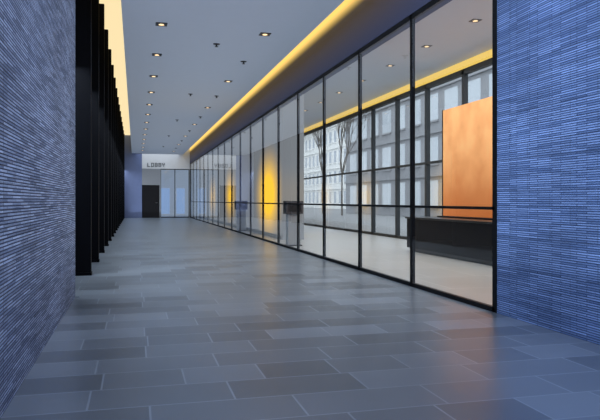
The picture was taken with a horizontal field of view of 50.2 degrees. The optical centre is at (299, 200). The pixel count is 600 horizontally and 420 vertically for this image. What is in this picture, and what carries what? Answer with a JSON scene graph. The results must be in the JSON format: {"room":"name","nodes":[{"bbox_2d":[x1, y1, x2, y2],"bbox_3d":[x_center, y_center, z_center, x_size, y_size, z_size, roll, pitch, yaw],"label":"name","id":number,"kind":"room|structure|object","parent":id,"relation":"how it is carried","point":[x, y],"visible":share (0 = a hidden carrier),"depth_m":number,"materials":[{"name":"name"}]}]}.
{"room":"office building corridor","nodes":[
{"label":"office building corridor","id":0,"kind":"room"},
{"bbox_2d":[0,0,74,417],"bbox_3d":[-1.799,-1.581,1.620,1.300,5.462,12.036,0,0,-14],"label":"wall","id":1,"kind":"structure","parent":0,"point":[37,37],"depth_m":4.48,"materials":[{"name":"stone"}]},
{"bbox_2d":[125,135,189,217],"bbox_3d":[-9.996,-1.581,42.554,5.862,5.462,0.250,0,0,-14],"label":"wall","id":2,"kind":"structure","parent":0,"point":[137,173],"depth_m":42.30,"materials":[{"name":"white paint"}]},
{"bbox_2d":[142,185,158,217],"bbox_3d":[-9.911,0.063,42.503,1.131,2.175,0.131,0,0,-14],"label":"door","id":3,"kind":"structure","parent":2,"relation":"in","point":[150,193],"depth_m":42.49,"materials":[{"name":"black"}]},
{"bbox_2d":[147,163,164,166],"bbox_3d":[-9.555,-2.365,42.522,1.130,0.260,0.028,0,0,-14],"label":"wall sign","id":4,"kind":"object","parent":2,"relation":"attached to","point":[147,163],"visible":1,"depth_m":42.50,"materials":[{"name":"silver metal"}]},
{"bbox_2d":[161,169,188,217],"bbox_3d":[-8.399,-0.483,42.961,1.916,3.265,0.080,0,0,-14],"label":"window","id":5,"kind":"structure","parent":2,"relation":"in","point":[161,169],"depth_m":42.95,"materials":[{"name":"black metal"}]},
{"bbox_2d":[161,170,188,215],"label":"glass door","id":6,"kind":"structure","parent":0,"point":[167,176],"depth_m":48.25,"materials":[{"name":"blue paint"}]},
{"bbox_2d":[121,0,343,153],"bbox_3d":[-3.518,-3.165,19.529,3.359,0.120,47.577,0,0,-14],"label":"ceiling","id":7,"kind":"structure","parent":0,"point":[189,62],"depth_m":13.61,"materials":[{"name":"paint"}]},
{"bbox_2d":[163,43,246,146],"bbox_3d":[-4.495,-3.076,25.271,0.922,0.058,25.906,0,0,-14],"label":"sprinkler","id":8,"kind":"object","parent":7,"relation":"attached to","point":[243,62],"depth_m":14.30,"materials":[{"name":"black metal"}]},
{"bbox_2d":[141,22,270,150],"bbox_3d":[-5.189,-3.098,25.731,2.096,0.015,29.597,0,0,-14],"label":"recessed light","id":9,"kind":"object","parent":7,"relation":"in","point":[157,23],"depth_m":13.64,"materials":[{"name":"metal"}]},
{"bbox_2d":[0,218,599,419],"bbox_3d":[-2.105,1.248,19.996,9.882,0.204,47.777,0,0,-14],"label":"floor","id":10,"kind":"structure","parent":0,"point":[178,318],"depth_m":5.18,"materials":[{"name":"tile"}]},
{"bbox_2d":[75,0,91,275],"bbox_3d":[-3.704,-1.581,9.741,1.024,5.462,0.190,0,0,-14],"label":"column","id":11,"kind":"structure","parent":10,"relation":"on","point":[83,8],"depth_m":9.76,"materials":[{"name":"black"}]},
{"bbox_2d":[92,0,99,261],"bbox_3d":[-4.245,-1.581,11.838,1.024,5.462,0.190,0,0,-14],"label":"column","id":12,"kind":"structure","parent":10,"relation":"on","point":[95,3],"depth_m":11.87,"materials":[{"name":"black"}]},
{"bbox_2d":[99,3,104,252],"bbox_3d":[-4.786,-1.581,13.936,1.024,5.462,0.190,0,0,-14],"label":"column","id":13,"kind":"structure","parent":10,"relation":"on","point":[101,6],"depth_m":13.97,"materials":[{"name":"black"}]},
{"bbox_2d":[104,29,108,245],"bbox_3d":[-5.327,-1.581,16.034,1.024,5.462,0.190,0,0,-14],"label":"column","id":14,"kind":"structure","parent":10,"relation":"on","point":[105,30],"depth_m":16.06,"materials":[{"name":"black"}]},
{"bbox_2d":[108,49,111,240],"bbox_3d":[-5.867,-1.581,18.131,1.024,5.462,0.190,0,0,-14],"label":"column","id":15,"kind":"structure","parent":10,"relation":"on","point":[109,50],"depth_m":18.17,"materials":[{"name":"black"}]},
{"bbox_2d":[111,65,113,236],"bbox_3d":[-6.408,-1.581,20.229,1.024,5.462,0.190,0,0,-14],"label":"column","id":16,"kind":"structure","parent":10,"relation":"on","point":[112,66],"depth_m":20.27,"materials":[{"name":"black"}]},
{"bbox_2d":[114,78,115,232],"bbox_3d":[-6.949,-1.581,22.326,1.024,5.462,0.190,0,0,-14],"label":"column","id":17,"kind":"structure","parent":10,"relation":"on","point":[114,78],"depth_m":22.36,"materials":[{"name":"black"}]},
{"bbox_2d":[116,88,117,229],"bbox_3d":[-7.490,-1.581,24.424,1.024,5.462,0.190,0,0,-14],"label":"column","id":18,"kind":"structure","parent":10,"relation":"on","point":[116,88],"depth_m":24.46,"materials":[{"name":"black"}]},
{"bbox_2d":[117,97,118,227],"bbox_3d":[-8.031,-1.581,26.522,1.024,5.462,0.190,0,0,-14],"label":"column","id":19,"kind":"structure","parent":10,"relation":"on","point":[117,97],"depth_m":26.56,"materials":[{"name":"black"}]},
{"bbox_2d":[119,105,119,225],"bbox_3d":[-8.571,-1.581,28.619,1.024,5.462,0.190,0,0,-14],"label":"column","id":20,"kind":"structure","parent":10,"relation":"on","point":[119,105],"depth_m":28.66,"materials":[{"name":"black"}]},
{"bbox_2d":[120,111,120,223],"bbox_3d":[-9.112,-1.581,30.717,1.024,5.462,0.190,0,0,-14],"label":"column","id":21,"kind":"structure","parent":10,"relation":"on","point":[120,111],"depth_m":30.76,"materials":[{"name":"black"}]},
{"bbox_2d":[121,117,121,222],"bbox_3d":[-9.653,-1.581,32.815,1.024,5.462,0.190,0,0,-14],"label":"column","id":22,"kind":"structure","parent":10,"relation":"on","point":[121,117],"depth_m":32.86,"materials":[{"name":"black"}]},
{"bbox_2d":[122,122,122,220],"bbox_3d":[-10.194,-1.581,34.912,1.024,5.462,0.190,0,0,-14],"label":"column","id":23,"kind":"structure","parent":10,"relation":"on","point":[122,122],"depth_m":34.96,"materials":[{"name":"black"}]},
{"bbox_2d":[123,130,123,218],"bbox_3d":[-11.275,-1.581,39.107,1.024,5.462,0.190,0,0,-14],"label":"column","id":24,"kind":"structure","parent":10,"relation":"on","point":[123,130],"depth_m":39.15,"materials":[{"name":"black"}]},
{"bbox_2d":[124,134,124,217],"bbox_3d":[-11.816,-1.581,41.205,1.024,5.462,0.190,0,0,-14],"label":"column","id":25,"kind":"structure","parent":10,"relation":"on","point":[124,134],"depth_m":41.25,"materials":[{"name":"black"}]},
{"bbox_2d":[235,201,247,230],"bbox_3d":[-2.237,0.580,24.277,0.440,1.140,0.366,0,0,-14],"label":"terminal","id":26,"kind":"object","parent":10,"relation":"on","point":[244,206],"visible":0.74,"depth_m":24.15,"materials":[{"name":"grey"}]},
{"bbox_2d":[227,94,303,239],"bbox_3d":[-3.374,-1.113,31.053,0.680,4.525,25.330,0,0,-14],"label":"wall","id":27,"kind":"structure","parent":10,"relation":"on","point":[288,113],"depth_m":20.93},
{"bbox_2d":[304,19,481,110],"bbox_3d":[1.319,-3.368,16.813,1.580,0.015,18.758,0,0,-14],"label":"recessed light","id":28,"kind":"object","parent":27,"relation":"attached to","point":[472,20],"visible":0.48,"depth_m":14.00,"materials":[{"name":"grey"}]},
{"bbox_2d":[304,49,491,132],"bbox_3d":[1.664,-3.283,24.408,0.020,0.183,40.715,0,0,-14],"label":"light strip","id":29,"kind":"object","parent":27,"relation":"attached to","point":[486,55],"visible":0.44,"depth_m":17.88,"materials":[{"name":"yellow plastic"}]},
{"bbox_2d":[283,201,302,245],"bbox_3d":[-0.175,0.580,16.282,0.440,1.140,0.366,0,0,-14],"label":"terminal","id":30,"kind":"object","parent":10,"relation":"on","point":[290,211],"visible":0.7,"depth_m":16.15,"materials":[{"name":"grey"}]},
{"bbox_2d":[304,49,491,239],"bbox_3d":[1.762,-1.581,24.433,0.178,5.462,40.715,0,0,-14],"label":"window","id":31,"kind":"structure","parent":10,"relation":"on","point":[463,73],"depth_m":19.56,"materials":[{"name":"grey metal"}]},
{"bbox_2d":[405,216,491,265],"bbox_3d":[3.968,0.746,10.296,0.820,0.808,9.296,0,0,-14],"label":"reception desk","id":32,"kind":"object","parent":10,"relation":"on","point":[469,239],"visible":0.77,"depth_m":12.53,"materials":[{"name":"black laminate"}]},
{"bbox_2d":[190,0,496,312],"bbox_3d":[-2.680,-0.671,24.814,0.050,3.642,37.760,0,0,-14],"label":"glass wall","id":33,"kind":"structure","parent":0,"point":[208,172],"depth_m":10.57,"materials":[{"name":"black metal"}]},
{"bbox_2d":[190,0,599,344],"bbox_3d":[-0.900,-1.581,20.204,1.205,5.462,47.577,0,0,-14],"label":"wall","id":34,"kind":"structure","parent":0,"point":[548,51],"depth_m":5.89,"materials":[{"name":"stone"}]},
{"bbox_2d":[304,0,491,127],"bbox_3d":[-0.220,-3.425,23.922,3.868,0.100,40.715,0,0,-14],"label":"ceiling","id":35,"kind":"structure","parent":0,"point":[453,39],"depth_m":15.00,"materials":[{"name":"white paint"}]},
{"bbox_2d":[442,96,491,217],"bbox_3d":[4.840,-0.508,10.229,0.200,3.316,10.670,0,0,-14],"label":"wall","id":36,"kind":"structure","parent":0,"point":[466,128],"depth_m":14.17,"materials":[{"name":"orange metal"}]},
{"bbox_3d":[-2.732,-4.463,22.829,10.082,0.300,53.577,0,0,-14],"label":"ceiling","id":37,"kind":"structure","parent":0,"visible":0},
{"bbox_2d":[99,0,129,134],"bbox_3d":[-5.869,-4.305,18.923,1.457,0.015,47.577,0,0,-14],"label":"light strip","id":38,"kind":"object","parent":37,"relation":"attached to","point":[113,22],"depth_m":18.22,"materials":[{"name":"beige plastic"}]},
{"label":"outside","id":39,"kind":"structure","parent":0,"visible":0},
{"bbox_2d":[304,208,406,235],"bbox_3d":[38.689,1.285,61.610,89.900,0.230,180.000,0,0,-14],"label":"ground","id":40,"kind":"structure","parent":39,"point":[385,224],"depth_m":37.44,"materials":[{"name":"grey concrete"}]},
{"bbox_2d":[312,130,322,213],"bbox_3d":[1.007,-4.970,57.103,3.564,12.286,4.972,0,0,6],"label":"bare tree","id":41,"kind":"object","parent":40,"relation":"on","point":[319,145],"visible":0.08,"depth_m":57.16,"materials":[{"name":"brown plant"}]},
{"bbox_2d":[304,122,345,208],"bbox_3d":[5.289,-4.750,108.248,11.300,11.800,93.000,0,0,-14],"label":"apartment building","id":42,"kind":"structure","parent":40,"relation":"on","point":[312,187],"depth_m":91.99,"materials":[{"name":"white concrete"}]},
{"bbox_2d":[336,113,370,214],"bbox_3d":[3.911,-4.329,50.450,2.711,11.012,5.874,0,0,23],"label":"bare tree","id":43,"kind":"object","parent":40,"relation":"on","point":[346,121],"visible":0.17,"depth_m":50.26,"materials":[{"name":"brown plant"}]},
{"bbox_2d":[344,66,491,216],"bbox_3d":[13.395,-4.750,44.761,11.300,11.800,32.000,0,0,-14],"label":"office building","id":44,"kind":"structure","parent":40,"relation":"on","point":[448,95],"depth_m":46.04,"materials":[{"name":"grey"}]}
]}

